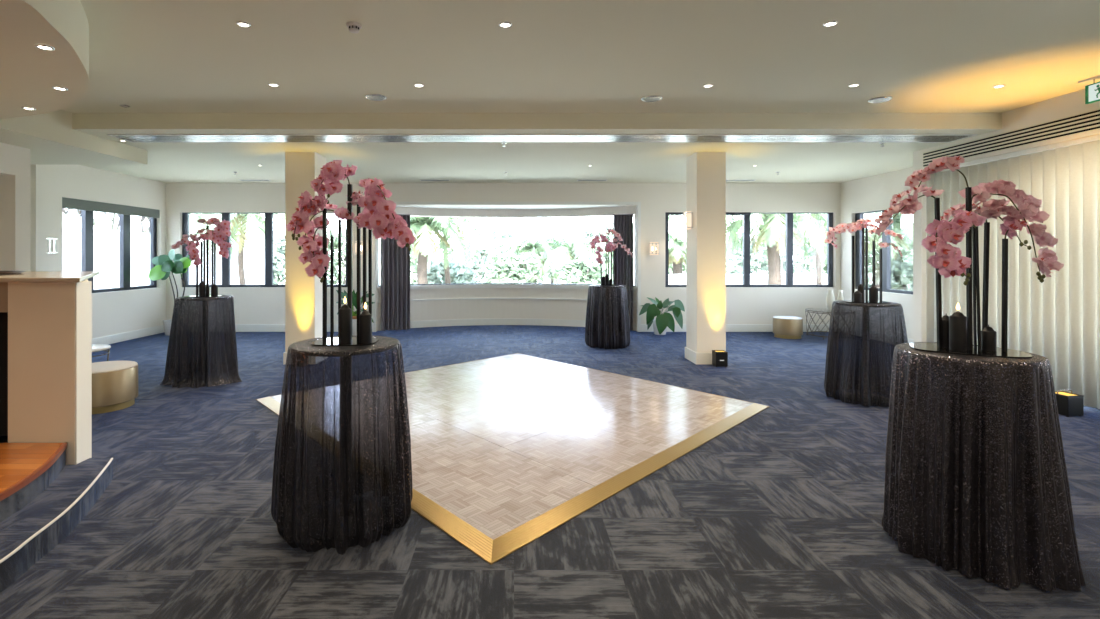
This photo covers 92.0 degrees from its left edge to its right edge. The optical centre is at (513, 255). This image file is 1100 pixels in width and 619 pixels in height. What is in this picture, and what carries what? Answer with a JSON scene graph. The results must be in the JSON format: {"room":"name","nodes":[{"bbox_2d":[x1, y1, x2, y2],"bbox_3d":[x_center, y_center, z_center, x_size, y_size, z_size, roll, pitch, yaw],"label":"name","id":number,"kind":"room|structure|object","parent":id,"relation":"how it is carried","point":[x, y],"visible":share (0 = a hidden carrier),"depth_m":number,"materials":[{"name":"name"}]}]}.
{"room":"event hall","nodes":[
{"label":"event hall","id":0,"kind":"room"},
{"bbox_2d":[0,142,29,270],"bbox_3d":[-6.795,-0.068,1.310,1.510,3.335,10.620,0,0,0],"label":"wall","id":1,"kind":"structure","parent":0,"point":[14,160],"depth_m":6.42,"materials":[{"name":"beige paint"}]},
{"bbox_2d":[0,0,88,118],"bbox_3d":[-4.292,-1.536,2.428,3.497,0.399,5.556,0,0,0],"label":"ceiling","id":2,"kind":"structure","parent":1,"relation":"attached to","point":[28,73],"depth_m":3.62,"materials":[{"name":"beige paint"}]},
{"bbox_2d":[35,44,54,50],"bbox_3d":[-2.995,-1.331,3.385,0.099,0.010,0.099,0,0,0],"label":"recessed light","id":3,"kind":"object","parent":2,"relation":"in","point":[40,46],"visible":1,"depth_m":3.38,"materials":[{"name":"silver metal"}]},
{"bbox_2d":[0,109,146,164],"bbox_3d":[-6.355,-1.536,6.475,1.990,0.399,2.550,0,0,0],"label":"ceiling beam","id":4,"kind":"structure","parent":1,"relation":"attached to","point":[50,137],"depth_m":6.53,"materials":[{"name":"beige paint"}]},
{"bbox_2d":[40,165,165,338],"bbox_3d":[-7.450,0.030,8.910,0.200,3.140,4.580,0,0,0],"label":"wall","id":5,"kind":"structure","parent":0,"point":[113,312],"depth_m":9.75,"materials":[{"name":"beige paint"}]},
{"bbox_2d":[30,165,46,270],"bbox_3d":[-7.170,0.132,7.840,0.360,2.936,0.180,0,0,0],"label":"column","id":6,"kind":"structure","parent":5,"relation":"attached to","point":[38,174],"depth_m":7.79,"materials":[{"name":"beige paint"}]},
{"bbox_2d":[47,237,56,253],"bbox_3d":[-7.299,-0.160,8.320,0.100,0.270,0.194,0,0,0],"label":"sign","id":7,"kind":"object","parent":5,"relation":"attached to","point":[51,241],"visible":0.65,"depth_m":8.31,"materials":[{"name":"silver metal"}]},
{"bbox_2d":[62,197,159,292],"bbox_3d":[-7.430,-0.152,9.820,0.120,1.615,2.400,0,0,0],"label":"window","id":8,"kind":"structure","parent":5,"relation":"in","point":[117,241],"depth_m":9.81,"materials":[{"name":"glass"}]},
{"bbox_2d":[62,197,159,217],"bbox_3d":[-7.397,-0.875,9.820,0.055,0.170,2.400,0,0,0],"label":"roller blind","id":9,"kind":"object","parent":8,"relation":"attached to","point":[85,206],"depth_m":9.66,"materials":[{"name":"grey fabric"}]},
{"bbox_2d":[92,325,163,344],"bbox_3d":[-7.340,1.520,9.555,0.020,0.160,3.250,0,0,0],"label":"baseboard","id":10,"kind":"structure","parent":5,"relation":"attached to","point":[125,336],"depth_m":10.08,"materials":[{"name":"white paint"}]},
{"bbox_2d":[166,183,840,331],"bbox_3d":[-0.200,0.030,11.310,14.800,3.140,0.220,0,0,0],"label":"wall","id":11,"kind":"structure","parent":0,"point":[252,305],"depth_m":11.20,"materials":[{"name":"beige paint"}]},
{"bbox_2d":[182,213,346,286],"bbox_3d":[-5.265,-0.130,11.305,3.590,1.590,0.070,0,0,0],"label":"window","id":12,"kind":"structure","parent":11,"relation":"in","point":[226,263],"depth_m":11.28,"materials":[{"name":"grey metal"}]},
{"bbox_2d":[372,202,640,331],"bbox_3d":[-0.155,0.228,11.188,5.660,2.745,0.025,0,0,0],"label":"trim","id":13,"kind":"structure","parent":11,"relation":"attached to","point":[397,203],"depth_m":11.18,"materials":[{"name":"white paint"}]},
{"bbox_2d":[235,324,829,331],"bbox_3d":[-0.225,1.520,11.190,14.250,0.160,0.020,0,0,0],"label":"baseboard","id":14,"kind":"structure","parent":11,"relation":"attached to","point":[238,327],"depth_m":11.18,"materials":[{"name":"white paint"}]},
{"bbox_2d":[649,242,658,254],"bbox_3d":[2.945,-0.155,11.149,0.194,0.270,0.100,0,0,0],"label":"wall sconce","id":15,"kind":"object","parent":11,"relation":"attached to","point":[653,246],"visible":1,"depth_m":11.11,"materials":[{"name":"white glass"}]},
{"bbox_2d":[665,212,832,286],"bbox_3d":[4.995,-0.130,11.285,3.590,1.590,0.110,0,0,0],"label":"window","id":16,"kind":"structure","parent":11,"relation":"in","point":[746,215],"depth_m":11.28,"materials":[{"name":"grey metal"}]},
{"bbox_2d":[378,206,635,323],"bbox_3d":[-0.155,0.260,11.900,5.830,2.680,1.119,0,0,0],"label":"wall","id":17,"kind":"structure","parent":0,"point":[472,308],"depth_m":12.15,"materials":[{"name":"beige paint"}]},
{"bbox_2d":[381,214,409,330],"bbox_3d":[-2.546,0.345,11.390,0.614,2.480,0.142,0,0,-16],"label":"curtain","id":18,"kind":"object","parent":17,"relation":"hanging from","point":[395,260],"visible":0.75,"depth_m":11.38,"materials":[{"name":"fabric"}]},
{"bbox_2d":[378,216,634,285],"bbox_3d":[-0.155,-0.122,11.897,5.530,1.555,0.986,0,0,0],"label":"window","id":19,"kind":"structure","parent":17,"relation":"in","point":[437,216],"depth_m":12.18,"materials":[{"name":"grey metal"}]},
{"bbox_2d":[377,284,635,302],"bbox_3d":[-0.155,0.828,11.885,5.530,0.345,1.151,0,0,0],"label":"trim","id":20,"kind":"structure","parent":17,"relation":"attached to","point":[457,285],"depth_m":12.13,"materials":[{"name":"white paint"}]},
{"bbox_2d":[378,318,635,330],"bbox_3d":[-0.155,1.525,11.822,5.530,0.150,0.957,0,0,0],"label":"baseboard","id":21,"kind":"structure","parent":17,"relation":"attached to","point":[502,321],"depth_m":12.15,"materials":[{"name":"white paint"}]},
{"bbox_2d":[613,214,633,329],"bbox_3d":[2.349,0.345,11.405,0.437,2.480,0.136,0,0,20],"label":"curtain","id":22,"kind":"object","parent":17,"relation":"hanging from","point":[622,223],"visible":0.65,"depth_m":11.37,"materials":[{"name":"fabric"}]},
{"bbox_2d":[396,206,618,208],"bbox_3d":[-0.155,-1.140,11.935,5.830,0.120,1.050,0,0,0],"label":"ceiling","id":23,"kind":"structure","parent":0,"point":[445,207],"depth_m":11.80,"materials":[{"name":"white paint"}]},
{"bbox_2d":[0,325,1099,618],"bbox_3d":[-0.200,1.660,4.210,14.800,0.120,16.420,0,0,0],"label":"floor","id":24,"kind":"structure","parent":0,"point":[777,515],"depth_m":3.11,"materials":[{"name":"carpet"}]},
{"bbox_2d":[0,271,99,464],"bbox_3d":[-4.474,0.875,4.452,2.973,1.450,1.615,0,0,0],"label":"bar counter","id":25,"kind":"object","parent":24,"relation":"on","point":[46,316],"depth_m":3.70,"materials":[{"name":"beige laminate"}]},
{"bbox_2d":[0,312,7,435],"bbox_3d":[-4.700,0.845,3.800,2.320,0.900,0.068,0,0,0],"label":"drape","id":26,"kind":"object","parent":25,"relation":"hanging from","point":[3,315],"depth_m":3.82,"materials":[{"name":"fabric"}]},
{"bbox_2d":[0,271,24,274],"bbox_3d":[-4.420,0.139,4.250,0.744,0.022,0.744,0,0,0],"label":"serving tray","id":27,"kind":"object","parent":25,"relation":"on","point":[1,272],"visible":0.97,"depth_m":4.32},
{"bbox_2d":[0,271,99,281],"bbox_3d":[-4.474,0.166,4.452,2.973,0.032,1.615,0,0,0],"label":"countertop","id":28,"kind":"structure","parent":25,"relation":"on","point":[27,276],"depth_m":3.88,"materials":[{"name":"stone"}]},
{"bbox_2d":[0,442,112,592],"bbox_3d":[-4.215,1.448,1.805,3.629,0.303,4.010,0,0,0],"label":"step","id":29,"kind":"structure","parent":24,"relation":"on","point":[43,498],"depth_m":3.12,"materials":[{"name":"carpet"}]},
{"bbox_2d":[92,344,110,360],"bbox_3d":[-5.280,1.360,6.450,0.600,0.476,0.600,0,0,0],"label":"side table","id":30,"kind":"object","parent":24,"relation":"on","point":[95,347],"visible":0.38,"depth_m":6.52,"materials":[{"name":"white metal"}]},
{"bbox_2d":[92,361,137,413],"bbox_3d":[-4.350,1.377,5.600,0.620,0.438,0.620,0,0,0],"label":"ottoman","id":31,"kind":"object","parent":24,"relation":"on","point":[114,383],"visible":0.66,"depth_m":5.46,"materials":[{"name":"gold metal"}]},
{"bbox_2d":[92,361,137,373],"bbox_3d":[-4.350,1.170,5.600,0.612,0.024,0.612,0,0,0],"label":"cushion","id":32,"kind":"object","parent":31,"relation":"on","point":[106,367],"depth_m":5.56,"materials":[{"name":"fabric"}]},
{"bbox_2d":[149,249,191,335],"bbox_3d":[-6.958,0.730,10.695,0.925,1.734,0.444,0,0,0],"label":"potted plant","id":33,"kind":"object","parent":24,"relation":"on","point":[164,264],"visible":0.71,"depth_m":10.62,"materials":[{"name":"green plant"}]},
{"bbox_2d":[283,152,325,363],"bbox_3d":[-3.167,0.030,8.080,0.476,3.140,0.516,0,0,0],"label":"column","id":34,"kind":"structure","parent":24,"relation":"on","point":[303,293],"depth_m":7.84,"materials":[{"name":"beige paint"}]},
{"bbox_2d":[316,350,374,422],"bbox_3d":[-1.011,1.060,3.186,0.596,1.073,0.596,0,0,0],"label":"cocktail table","id":35,"kind":"object","parent":24,"relation":"on","point":[348,365],"visible":0.19,"depth_m":3.15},
{"bbox_2d":[271,335,412,554],"bbox_3d":[-1.004,1.057,3.185,0.790,1.074,0.791,0,0,-33],"label":"tablecloth","id":36,"kind":"object","parent":35,"relation":"on","point":[337,483],"visible":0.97,"depth_m":2.88,"materials":[{"name":"black fabric"}]},
{"bbox_2d":[285,160,415,345],"bbox_3d":[-0.969,-0.034,3.186,0.782,1.106,0.284,0,0,0],"label":"centrepiece","id":37,"kind":"object","parent":36,"relation":"on","point":[378,214],"visible":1,"depth_m":3.18,"materials":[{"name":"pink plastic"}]},
{"bbox_2d":[339,298,350,343],"bbox_3d":[-0.995,0.373,3.120,0.072,0.274,0.072,0,0,0],"label":"pillar candle","id":38,"kind":"object","parent":37,"relation":"on","point":[344,311],"visible":1,"depth_m":3.09,"materials":[{"name":"black wax"}]},
{"bbox_2d":[359,302,371,342],"bbox_3d":[-0.878,0.391,3.130,0.074,0.239,0.074,0,0,0],"label":"pillar candle","id":39,"kind":"object","parent":37,"relation":"on","point":[365,318],"visible":1,"depth_m":3.10,"materials":[{"name":"black wax"}]},
{"bbox_2d":[336,290,374,334],"bbox_3d":[-3.199,1.122,10.700,0.836,0.950,0.330,0,0,0],"label":"potted plant","id":40,"kind":"object","parent":24,"relation":"on","point":[343,295],"visible":0.46,"depth_m":10.63,"materials":[{"name":"green plant"}]},
{"bbox_2d":[256,353,768,564],"bbox_3d":[-0.036,1.579,5.724,4.259,0.041,4.172,0,0,-44],"label":"floor","id":41,"kind":"structure","parent":24,"relation":"on","point":[507,450],"depth_m":4.56,"materials":[{"name":"wood"}]},
{"bbox_2d":[639,297,684,334],"bbox_3d":[3.023,1.223,10.782,0.953,0.748,0.441,0,0,0],"label":"potted plant","id":42,"kind":"object","parent":24,"relation":"on","point":[664,320],"visible":1,"depth_m":10.71,"materials":[{"name":"green plant"}]},
{"bbox_2d":[685,152,725,363],"bbox_3d":[2.920,0.030,8.080,0.468,3.140,0.516,0,0,0],"label":"column","id":43,"kind":"structure","parent":24,"relation":"on","point":[705,171],"depth_m":7.84,"materials":[{"name":"beige paint"}]},
{"bbox_2d":[683,211,692,229],"bbox_3d":[2.653,-0.540,8.080,0.100,0.270,0.194,0,0,0],"label":"wall sconce","id":44,"kind":"object","parent":43,"relation":"attached to","point":[688,215],"visible":1,"depth_m":8.00,"materials":[{"name":"white glass"}]},
{"bbox_2d":[712,350,727,366],"bbox_3d":[2.990,1.490,7.699,0.170,0.219,0.162,0,0,0],"label":"uplight","id":45,"kind":"object","parent":24,"relation":"on","point":[719,357],"visible":1,"depth_m":7.62,"materials":[{"name":"black plastic"}]},
{"bbox_2d":[773,316,802,338],"bbox_3d":[5.380,1.397,10.420,0.530,0.398,0.530,0,0,0],"label":"ottoman","id":46,"kind":"object","parent":24,"relation":"on","point":[785,327],"visible":1,"depth_m":10.21,"materials":[{"name":"gold metal"}]},
{"bbox_2d":[773,316,802,319],"bbox_3d":[5.380,1.210,10.420,0.522,0.024,0.522,0,0,0],"label":"cushion","id":47,"kind":"object","parent":46,"relation":"on","point":[774,317],"depth_m":10.33,"materials":[{"name":"fabric"}]},
{"bbox_2d":[805,308,830,339],"bbox_3d":[6.200,1.326,10.400,0.852,0.544,0.852,0,0,0],"label":"table","id":48,"kind":"object","parent":24,"relation":"on","point":[815,310],"visible":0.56,"depth_m":10.43,"materials":[{"name":"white metal"}]},
{"bbox_2d":[826,289,834,309],"bbox_3d":[6.240,0.854,10.450,0.150,0.400,0.150,0,0,0],"label":"vase","id":49,"kind":"object","parent":48,"relation":"on","point":[830,298],"visible":0.94,"depth_m":10.40,"materials":[{"name":"beige ceramic"}]},
{"bbox_2d":[1055,389,1083,416],"bbox_3d":[5.570,1.474,5.360,0.190,0.250,0.190,0,0,-9],"label":"uplight","id":50,"kind":"object","parent":24,"relation":"on","point":[1068,404],"visible":0.81,"depth_m":5.27,"materials":[{"name":"metal"}]},
{"bbox_3d":[2.477,1.060,2.900,0.596,1.073,0.596,0,0,0],"label":"cocktail table","id":51,"kind":"object","parent":24,"relation":"on","visible":0},
{"bbox_2d":[881,342,1085,591],"bbox_3d":[2.469,1.057,2.901,0.779,1.074,0.798,0,0,0],"label":"tablecloth","id":52,"kind":"object","parent":51,"relation":"on","point":[977,483],"visible":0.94,"depth_m":2.63,"materials":[{"name":"black fabric"}]},
{"bbox_2d":[873,156,1063,358],"bbox_3d":[2.460,-0.015,2.900,0.834,1.068,0.441,0,0,0],"label":"centrepiece","id":53,"kind":"object","parent":52,"relation":"on","point":[948,261],"visible":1,"depth_m":2.85,"materials":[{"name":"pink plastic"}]},
{"bbox_2d":[942,313,948,347],"bbox_3d":[2.417,0.416,2.965,0.060,0.189,0.060,0,0,0],"label":"pillar candle","id":54,"kind":"object","parent":53,"relation":"on","point":[945,319],"visible":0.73,"depth_m":2.95,"materials":[{"name":"black wax"}]},
{"bbox_2d":[949,304,966,351],"bbox_3d":[2.404,0.381,2.870,0.075,0.259,0.075,0,0,0],"label":"pillar candle","id":55,"kind":"object","parent":53,"relation":"on","point":[957,320],"visible":1,"depth_m":2.84,"materials":[{"name":"black wax"}]},
{"bbox_2d":[981,325,996,350],"bbox_3d":[2.570,0.441,2.870,0.066,0.139,0.066,0,0,0],"label":"pillar candle","id":56,"kind":"object","parent":53,"relation":"on","point":[988,335],"visible":0.98,"depth_m":2.85,"materials":[{"name":"black wax"}]},
{"bbox_3d":[-3.950,1.060,6.780,0.596,1.073,0.596,0,0,0],"label":"cocktail table","id":57,"kind":"object","parent":24,"relation":"on","visible":0},
{"bbox_2d":[160,295,241,387],"bbox_3d":[-3.912,1.057,6.801,0.944,1.074,0.821,0,0,0],"label":"tablecloth","id":58,"kind":"object","parent":57,"relation":"on","point":[202,345],"visible":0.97,"depth_m":6.50,"materials":[{"name":"black fabric"}]},
{"bbox_2d":[171,217,231,296],"bbox_3d":[-3.987,0.008,6.780,0.764,1.021,0.313,0,0,0],"label":"centrepiece","id":59,"kind":"object","parent":58,"relation":"on","point":[217,236],"visible":1,"depth_m":6.77,"materials":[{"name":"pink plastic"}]},
{"bbox_2d":[199,280,205,295],"bbox_3d":[-3.952,0.408,6.720,0.075,0.204,0.075,0,0,0],"label":"pillar candle","id":60,"kind":"object","parent":59,"relation":"on","point":[202,285],"visible":0.98,"depth_m":6.69,"materials":[{"name":"black"}]},
{"bbox_2d":[211,283,217,295],"bbox_3d":[-3.803,0.428,6.730,0.078,0.164,0.078,0,0,0],"label":"pillar candle","id":61,"kind":"object","parent":59,"relation":"on","point":[214,288],"visible":0.98,"depth_m":6.70,"materials":[{"name":"black"}]},
{"bbox_3d":[1.655,1.060,9.420,0.596,1.073,0.596,0,0,0],"label":"cocktail table","id":62,"kind":"object","parent":24,"relation":"on","visible":0},
{"bbox_2d":[585,285,629,348],"bbox_3d":[1.662,1.057,9.422,0.780,1.074,0.802,0,0,0],"label":"tablecloth","id":63,"kind":"object","parent":62,"relation":"on","point":[607,324],"visible":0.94,"depth_m":9.13,"materials":[{"name":"black fabric"}]},
{"bbox_2d":[589,228,632,285],"bbox_3d":[1.735,0.011,9.411,0.793,1.015,0.326,0,0,0],"label":"centrepiece","id":64,"kind":"object","parent":63,"relation":"on","point":[609,246],"visible":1,"depth_m":9.41,"materials":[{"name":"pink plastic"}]},
{"bbox_3d":[3.953,1.060,5.950,0.596,1.073,0.596,0,0,0],"label":"cocktail table","id":65,"kind":"object","parent":24,"relation":"on","visible":0},
{"bbox_2d":[824,300,907,406],"bbox_3d":[3.943,1.057,5.937,0.834,1.074,0.816,0,0,-4],"label":"tablecloth","id":66,"kind":"object","parent":65,"relation":"on","point":[859,355],"visible":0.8,"depth_m":5.68,"materials":[{"name":"black fabric"}]},
{"bbox_2d":[824,218,903,303],"bbox_3d":[3.942,0.041,5.955,0.890,0.955,0.319,0,0,11],"label":"centrepiece","id":67,"kind":"object","parent":66,"relation":"on","point":[862,224],"visible":0.95,"depth_m":5.96,"materials":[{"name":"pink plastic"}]},
{"bbox_2d":[853,290,861,302],"bbox_3d":[3.798,0.443,5.860,0.085,0.134,0.085,0,0,0],"label":"pillar candle","id":68,"kind":"object","parent":67,"relation":"on","point":[857,296],"visible":1,"depth_m":5.83,"materials":[{"name":"black wax"}]},
{"bbox_2d":[869,285,877,301],"bbox_3d":[3.995,0.416,5.890,0.085,0.189,0.085,0,0,0],"label":"pillar candle","id":69,"kind":"object","parent":67,"relation":"on","point":[873,290],"visible":1,"depth_m":5.86,"materials":[{"name":"black wax"}]},
{"bbox_2d":[61,0,1099,182],"bbox_3d":[-0.200,-1.738,3.625,14.800,0.395,15.650,0,0,0],"label":"ceiling","id":70,"kind":"structure","parent":0,"point":[179,66],"depth_m":5.15,"materials":[{"name":"beige paint"}]},
{"bbox_2d":[236,21,250,27],"bbox_3d":[-2.023,-1.730,3.964,0.099,0.010,0.099,0,0,0],"label":"recessed light","id":71,"kind":"object","parent":70,"relation":"in","point":[239,23],"visible":1,"depth_m":3.96,"materials":[{"name":"silver metal"}]},
{"bbox_2d":[346,21,361,32],"bbox_3d":[-1.199,-1.706,3.972,0.110,0.057,0.110,0,0,0],"label":"smoke detector","id":72,"kind":"object","parent":70,"relation":"attached to","point":[354,27],"visible":1,"depth_m":3.94,"materials":[{"name":"white plastic"}]},
{"bbox_2d":[365,94,386,100],"bbox_3d":[-1.506,-1.728,5.783,0.230,0.014,0.230,0,0,0],"label":"ceiling speaker","id":73,"kind":"object","parent":70,"relation":"attached to","point":[375,97],"visible":1,"depth_m":5.77,"materials":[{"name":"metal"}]},
{"bbox_2d":[107,134,977,142],"bbox_3d":[0.360,-1.534,6.920,11.000,0.011,0.450,0,0,0],"label":"ceiling vent","id":74,"kind":"object","parent":70,"relation":"in","point":[134,138],"visible":1,"depth_m":6.90,"materials":[{"name":"white paint"}]},
{"bbox_2d":[641,95,661,101],"bbox_3d":[1.514,-1.728,5.835,0.230,0.014,0.230,0,0,0],"label":"ceiling speaker","id":75,"kind":"object","parent":70,"relation":"attached to","point":[652,98],"visible":1,"depth_m":5.80,"materials":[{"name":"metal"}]},
{"bbox_2d":[823,20,837,26],"bbox_3d":[2.360,-1.730,3.952,0.099,0.010,0.099,0,0,0],"label":"recessed light","id":76,"kind":"object","parent":70,"relation":"in","point":[834,22],"visible":1,"depth_m":3.94,"materials":[{"name":"silver metal"}]},
{"bbox_2d":[868,96,892,102],"bbox_3d":[4.055,-1.728,5.872,0.230,0.014,0.230,0,0,0],"label":"ceiling speaker","id":77,"kind":"object","parent":70,"relation":"attached to","point":[884,98],"visible":1,"depth_m":5.84,"materials":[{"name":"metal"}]},
{"bbox_2d":[1078,75,1099,103],"bbox_3d":[5.638,-1.615,5.050,0.055,0.239,0.440,0,0,0],"label":"exit sign","id":78,"kind":"object","parent":70,"relation":"hanging from","point":[1092,91],"visible":1,"depth_m":5.15,"materials":[{"name":"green plastic"}]},
{"bbox_2d":[841,167,912,338],"bbox_3d":[7.000,0.030,9.530,0.200,3.140,3.340,0,0,0],"label":"wall","id":79,"kind":"structure","parent":0,"point":[872,193],"depth_m":10.29,"materials":[{"name":"beige paint"}]},
{"bbox_2d":[855,209,912,294],"bbox_3d":[7.005,-0.098,9.670,0.070,1.545,2.340,0,0,0],"label":"window","id":80,"kind":"structure","parent":79,"relation":"in","point":[897,276],"depth_m":9.86,"materials":[{"name":"glass"}]},
{"bbox_2d":[913,89,1099,341],"bbox_3d":[6.435,-0.068,1.930,1.030,3.335,11.860,0,0,0],"label":"wall","id":81,"kind":"structure","parent":0,"point":[1072,103],"depth_m":6.67,"materials":[{"name":"beige paint"}]},
{"bbox_2d":[923,108,1099,167],"bbox_3d":[5.913,-1.385,5.410,0.012,0.214,4.500,0,0,0],"label":"air vent","id":82,"kind":"object","parent":81,"relation":"in","point":[1088,121],"visible":1,"depth_m":6.13,"materials":[{"name":"metal"}]},
{"bbox_2d":[927,134,1099,408],"bbox_3d":[6.000,0.164,5.520,0.090,2.803,4.320,0,0,0],"label":"vertical blind","id":83,"kind":"object","parent":81,"relation":"attached to","point":[1057,319],"visible":0.53,"depth_m":5.93,"materials":[{"name":"white fabric"}]},
{"label":"outside","id":84,"kind":"structure","parent":0,"visible":0},
{"bbox_2d":[278,265,815,284],"bbox_3d":[0.000,1.975,61.450,140.000,0.250,97.100,0,0,0],"label":"ground","id":85,"kind":"structure","parent":84,"point":[804,271],"depth_m":50.28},
{"bbox_2d":[189,214,248,236],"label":"window","id":86,"kind":"structure","parent":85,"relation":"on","point":[193,218],"depth_m":22.78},
{"bbox_2d":[189,236,264,284],"bbox_3d":[-10.400,0.600,14.500,0.220,2.500,15.000,0,0,0],"label":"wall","id":87,"kind":"structure","parent":85,"relation":"on","point":[254,258],"depth_m":20.37,"materials":[{"name":"paint"}]},
{"bbox_2d":[189,214,284,284],"bbox_3d":[-9.241,-0.390,18.109,4.678,4.489,4.775,0,0,-23],"label":"palm tree","id":88,"kind":"object","parent":85,"relation":"on","point":[257,222],"visible":0.2,"depth_m":17.42,"materials":[{"name":"plant"}]},
{"bbox_2d":[251,230,337,284],"bbox_3d":[-11.748,0.215,28.907,4.404,3.307,4.709,0,0,-3],"label":"leafy tree","id":89,"kind":"object","parent":85,"relation":"on","point":[280,254],"visible":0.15,"depth_m":27.70,"materials":[{"name":"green plant"}]},
{"bbox_2d":[327,228,380,284],"bbox_3d":[-9.472,0.097,30.088,4.526,3.530,3.750,0,0,-10],"label":"leafy tree","id":90,"kind":"object","parent":85,"relation":"on","point":[343,231],"visible":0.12,"depth_m":29.86,"materials":[{"name":"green plant"}]},
{"bbox_2d":[380,244,435,284],"bbox_3d":[-6.200,0.128,29.105,4.228,3.534,4.471,0,0,0],"label":"leafy tree","id":91,"kind":"object","parent":85,"relation":"on","point":[413,262],"visible":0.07,"depth_m":28.73,"materials":[{"name":"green plant"}]},
{"bbox_2d":[380,216,480,283],"bbox_3d":[-2.871,0.054,17.183,3.741,3.623,3.594,0,0,0],"label":"palm tree","id":92,"kind":"object","parent":85,"relation":"on","point":[421,226],"visible":0.48,"depth_m":16.68,"materials":[{"name":"plant"}]},
{"bbox_2d":[415,258,480,283],"bbox_3d":[-2.673,0.984,21.993,2.745,1.908,2.537,0,0,0],"label":"leafy tree","id":93,"kind":"object","parent":85,"relation":"on","point":[435,269],"visible":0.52,"depth_m":21.33,"materials":[{"name":"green plant"}]},
{"bbox_2d":[411,217,522,283],"bbox_3d":[-2.261,-0.817,19.141,5.580,5.340,5.441,0,0,-27],"label":"palm tree","id":94,"kind":"object","parent":85,"relation":"on","point":[478,225],"visible":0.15,"depth_m":17.79,"materials":[{"name":"plant"}]},
{"bbox_2d":[436,240,502,282],"bbox_3d":[-2.704,0.475,31.080,4.092,2.854,3.966,0,0,0],"label":"leafy tree","id":95,"kind":"object","parent":85,"relation":"on","point":[480,262],"visible":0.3,"depth_m":30.28,"materials":[{"name":"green plant"}]},
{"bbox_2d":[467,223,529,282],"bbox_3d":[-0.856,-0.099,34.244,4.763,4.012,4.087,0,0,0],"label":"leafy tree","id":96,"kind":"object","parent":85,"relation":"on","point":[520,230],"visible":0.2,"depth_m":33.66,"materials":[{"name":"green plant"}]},
{"bbox_2d":[481,252,541,282],"bbox_3d":[-0.082,0.845,24.948,2.940,2.084,2.749,0,0,0],"label":"leafy tree","id":97,"kind":"object","parent":85,"relation":"on","point":[507,268],"visible":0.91,"depth_m":24.43,"materials":[{"name":"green plant"}]},
{"bbox_2d":[481,229,575,282],"bbox_3d":[0.812,0.272,27.126,5.174,3.250,5.087,0,0,0],"label":"palm tree","id":98,"kind":"object","parent":85,"relation":"on","point":[529,247],"visible":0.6,"depth_m":26.25,"materials":[{"name":"plant"}]},
{"bbox_2d":[540,242,578,282],"bbox_3d":[2.262,0.428,33.004,3.738,2.868,3.833,0,0,0],"label":"leafy tree","id":99,"kind":"object","parent":85,"relation":"on","point":[550,272],"visible":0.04,"depth_m":32.14,"materials":[{"name":"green plant"}]},
{"bbox_2d":[519,226,612,282],"bbox_3d":[2.593,0.156,26.299,5.022,3.430,4.835,0,0,0],"label":"palm tree","id":100,"kind":"object","parent":85,"relation":"on","point":[566,251],"visible":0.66,"depth_m":25.30,"materials":[{"name":"plant"}]},
{"bbox_2d":[556,257,612,283],"bbox_3d":[3.073,0.992,22.911,2.438,1.876,2.619,0,0,0],"label":"leafy tree","id":101,"kind":"object","parent":85,"relation":"on","point":[578,271],"visible":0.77,"depth_m":22.44,"materials":[{"name":"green plant"}]},
{"bbox_2d":[563,220,633,275],"bbox_3d":[5.466,-0.246,34.185,5.222,4.247,5.118,0,0,0],"label":"leafy tree","id":102,"kind":"object","parent":85,"relation":"on","point":[586,231],"visible":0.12,"depth_m":33.64,"materials":[{"name":"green plant"}]},
{"bbox_2d":[595,223,633,284],"bbox_3d":[6.924,-0.043,31.275,4.609,3.905,3.813,0,0,0],"label":"leafy tree","id":103,"kind":"object","parent":85,"relation":"on","point":[605,224],"visible":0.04,"depth_m":30.81,"materials":[{"name":"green plant"}]},
{"bbox_2d":[669,233,685,273],"bbox_3d":[7.773,0.286,24.931,3.316,3.154,3.159,0,0,0],"label":"palm tree","id":104,"kind":"object","parent":85,"relation":"on","point":[677,250],"visible":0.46,"depth_m":24.66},
{"bbox_2d":[669,235,685,273],"bbox_3d":[9.533,0.273,32.914,4.526,3.199,3.641,0,0,-39],"label":"leafy tree","id":105,"kind":"object","parent":85,"relation":"on","point":[683,264],"visible":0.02,"depth_m":31.99,"materials":[{"name":"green plant"}]},
{"bbox_2d":[633,214,781,262],"bbox_3d":[6.267,-0.483,17.990,5.155,4.676,4.866,0,0,0],"label":"palm tree","id":106,"kind":"object","parent":85,"relation":"on","point":[757,218],"visible":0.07,"depth_m":17.16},
{"bbox_2d":[726,233,766,273],"bbox_3d":[13.868,0.150,32.950,5.216,3.442,5.024,0,0,0],"label":"leafy tree","id":107,"kind":"object","parent":85,"relation":"on","point":[733,267],"visible":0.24,"depth_m":32.02,"materials":[{"name":"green plant"}]},
{"bbox_2d":[669,274,826,284],"bbox_3d":[14.250,1.340,24.000,16.500,1.020,0.320,0,0,0],"label":"wall","id":108,"kind":"structure","parent":85,"relation":"on","point":[674,279],"depth_m":23.88,"materials":[{"name":"paint"}]},
{"bbox_2d":[726,214,826,284],"bbox_3d":[8.868,-0.278,17.873,4.102,4.308,4.199,0,0,0],"label":"palm tree","id":109,"kind":"object","parent":85,"relation":"on","point":[774,235],"visible":0.41,"depth_m":17.66,"materials":[{"name":"plant"}]},
{"bbox_2d":[750,225,825,273],"bbox_3d":[16.811,0.017,31.850,5.404,3.819,4.823,0,0,0],"label":"leafy tree","id":110,"kind":"object","parent":85,"relation":"on","point":[783,257],"visible":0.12,"depth_m":31.86,"materials":[{"name":"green plant"}]},
{"bbox_2d":[753,214,826,284],"bbox_3d":[12.117,-0.768,20.861,6.064,5.248,6.129,0,0,-24],"label":"palm tree","id":111,"kind":"object","parent":85,"relation":"on","point":[822,229],"visible":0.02,"depth_m":20.91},
{"bbox_2d":[783,240,826,273],"bbox_3d":[18.126,0.256,30.006,5.014,3.380,4.680,0,0,0],"label":"leafy tree","id":112,"kind":"object","parent":85,"relation":"on","point":[812,265],"visible":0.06,"depth_m":30.10,"materials":[{"name":"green plant"}]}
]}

